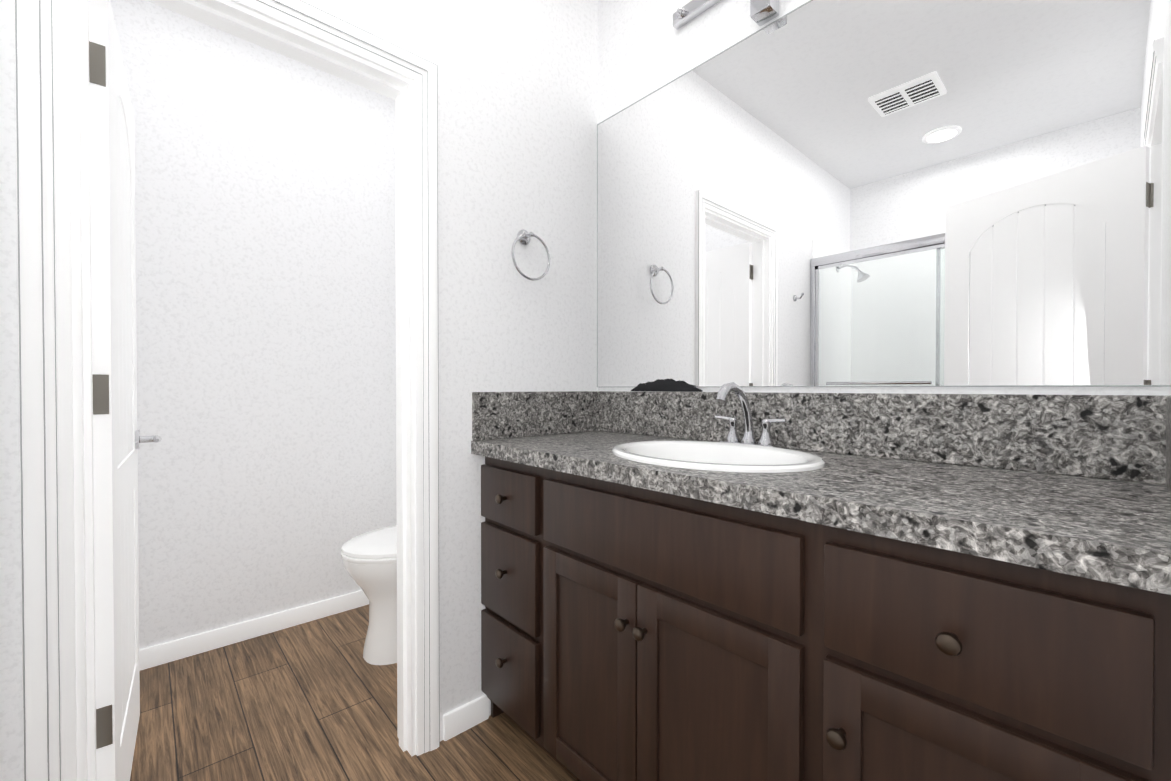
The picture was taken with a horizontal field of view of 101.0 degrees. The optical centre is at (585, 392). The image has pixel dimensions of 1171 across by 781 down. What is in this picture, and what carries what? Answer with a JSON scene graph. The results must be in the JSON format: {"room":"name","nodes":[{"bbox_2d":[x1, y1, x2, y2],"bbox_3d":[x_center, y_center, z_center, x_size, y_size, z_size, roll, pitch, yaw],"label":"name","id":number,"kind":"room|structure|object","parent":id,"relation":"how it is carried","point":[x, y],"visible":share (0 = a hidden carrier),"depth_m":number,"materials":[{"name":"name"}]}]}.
{"room":"bathroom","nodes":[
{"label":"bathroom","id":0,"kind":"room"},
{"bbox_2d":[110,0,396,649],"bbox_3d":[-1.810,-0.250,1.942,2.800,2.700,0.110,-1,1,-42],"label":"wall","id":1,"kind":"structure","parent":0,"point":[265,251],"depth_m":2.16,"materials":[{"name":"paint"}]},
{"bbox_2d":[139,590,368,670],"bbox_3d":[-1.325,1.055,2.314,1.600,0.082,0.013,-1,1,-42],"label":"baseboard","id":2,"kind":"structure","parent":1,"relation":"attached to","point":[164,653],"depth_m":2.14,"materials":[{"name":"white paint"}]},
{"bbox_2d":[0,0,597,780],"bbox_3d":[-1.022,-0.241,1.077,2.800,2.700,0.110,-1,1,-42],"label":"wall","id":3,"kind":"structure","parent":0,"point":[516,116],"depth_m":1.61,"materials":[{"name":"paint"}]},
{"bbox_2d":[88,0,161,780],"bbox_3d":[-1.299,0.087,1.359,0.167,2.014,0.689,-1,1,-42],"label":"room door","id":4,"kind":"structure","parent":3,"relation":"in","point":[118,439],"depth_m":1.13,"materials":[{"name":"white paint"}]},
{"bbox_2d":[14,0,439,780],"bbox_3d":[-0.819,0.050,1.265,0.852,2.114,0.152,-1,1,-42],"label":"door frame","id":5,"kind":"structure","parent":3,"relation":"attached to","point":[54,336],"depth_m":0.99,"materials":[{"name":"white paint"}]},
{"bbox_2d":[443,694,488,740],"bbox_3d":[-0.390,1.063,1.583,0.161,0.082,0.013,-1,1,-42],"label":"baseboard","id":6,"kind":"structure","parent":3,"relation":"attached to","point":[465,717],"depth_m":1.57,"materials":[{"name":"white paint"}]},
{"bbox_2d":[511,230,549,280],"bbox_3d":[-0.202,-0.488,1.705,0.165,0.187,0.057,-1,1,-42],"label":"towel ring","id":7,"kind":"object","parent":3,"relation":"attached to","point":[523,237],"visible":1,"depth_m":1.71,"materials":[{"name":"silver metal"}]},
{"bbox_2d":[471,391,598,441],"bbox_3d":[-0.164,0.075,1.770,0.553,0.159,0.020,-1,1,-42],"label":"backsplash","id":8,"kind":"structure","parent":3,"relation":"attached to","point":[494,414],"depth_m":1.73,"materials":[{"name":"grey stone"}]},
{"bbox_2d":[130,604,578,780],"bbox_3d":[-0.468,1.145,0.483,3.020,0.060,4.096,-1,1,-42],"label":"floor","id":9,"kind":"structure","parent":0,"point":[314,700],"depth_m":1.61,"materials":[{"name":"brown wood"}]},
{"bbox_2d":[341,525,396,664],"bbox_3d":[-0.683,0.666,2.186,0.776,0.864,0.495,-1,1,-42],"label":"toilet","id":10,"kind":"object","parent":9,"relation":"on","point":[369,562],"visible":0.33,"depth_m":1.96,"materials":[{"name":"white ceramic"}]},
{"bbox_2d":[471,450,1170,780],"bbox_3d":[0.344,0.656,1.232,0.578,0.903,1.510,-1,1,-42],"label":"bathroom vanity","id":11,"kind":"object","parent":9,"relation":"on","point":[731,582],"depth_m":0.84,"materials":[{"name":"brown"}]},
{"bbox_2d":[471,430,1170,581],"bbox_3d":[0.345,0.183,1.227,0.577,0.043,1.510,-1,1,-42],"label":"countertop","id":12,"kind":"structure","parent":11,"relation":"on","point":[1119,524],"depth_m":0.77,"materials":[{"name":"grey stone"}]},
{"bbox_2d":[631,379,702,391],"bbox_3d":[0.279,-0.028,1.705,0.014,0.046,0.307,-1,1,-42],"label":"cloth","id":13,"kind":"object","parent":12,"relation":"on","point":[668,385],"visible":0.96,"depth_m":1.69,"materials":[{"name":"black"}]},
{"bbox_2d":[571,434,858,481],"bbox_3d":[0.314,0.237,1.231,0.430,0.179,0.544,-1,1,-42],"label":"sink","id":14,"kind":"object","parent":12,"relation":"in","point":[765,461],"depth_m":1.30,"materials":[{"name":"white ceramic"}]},
{"bbox_2d":[711,382,790,445],"bbox_3d":[0.426,0.065,1.358,0.188,0.189,0.222,-1,1,-42],"label":"faucet","id":15,"kind":"object","parent":12,"relation":"on","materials":[{"name":"silver metal"}]},
{"bbox_2d":[599,391,1162,481],"bbox_3d":[0.551,0.079,1.413,0.020,0.159,1.510,-1,1,-42],"label":"backsplash","id":16,"kind":"structure","parent":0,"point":[1092,436],"depth_m":1.08,"materials":[{"name":"grey stone"}]},
{"bbox_2d":[598,0,1170,395],"bbox_3d":[0.608,-0.245,1.449,0.110,2.700,4.096,-1,1,-42],"label":"wall","id":17,"kind":"structure","parent":0,"point":[645,47],"depth_m":1.70,"materials":[{"name":"paint"}]},
{"bbox_2d":[673,0,720,29],"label":"sconce","id":18,"kind":"object","parent":17,"relation":"attached to","point":[683,15],"depth_m":1.60,"materials":[{"name":"silver metal"}]},
{"bbox_2d":[750,0,778,25],"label":"sconce","id":19,"kind":"object","parent":17,"relation":"attached to","point":[762,12],"depth_m":1.39,"materials":[{"name":"silver metal"}]},
{"bbox_2d":[597,0,1170,386],"bbox_3d":[0.556,-0.551,1.412,0.006,1.068,1.508,-1,1,-42],"label":"mirror","id":20,"kind":"object","parent":17,"relation":"attached to","point":[893,193],"visible":1,"depth_m":1.18,"materials":[{"name":"grey mirror"}]},
{"bbox_2d":[1163,396,1170,493],"bbox_3d":[0.840,0.087,0.669,0.553,0.159,0.020,-1,1,-42],"label":"backsplash","id":21,"kind":"structure","parent":0,"relation":"attached to","point":[1166,399],"depth_m":0.84,"materials":[{"name":"grey stone"}]}
]}

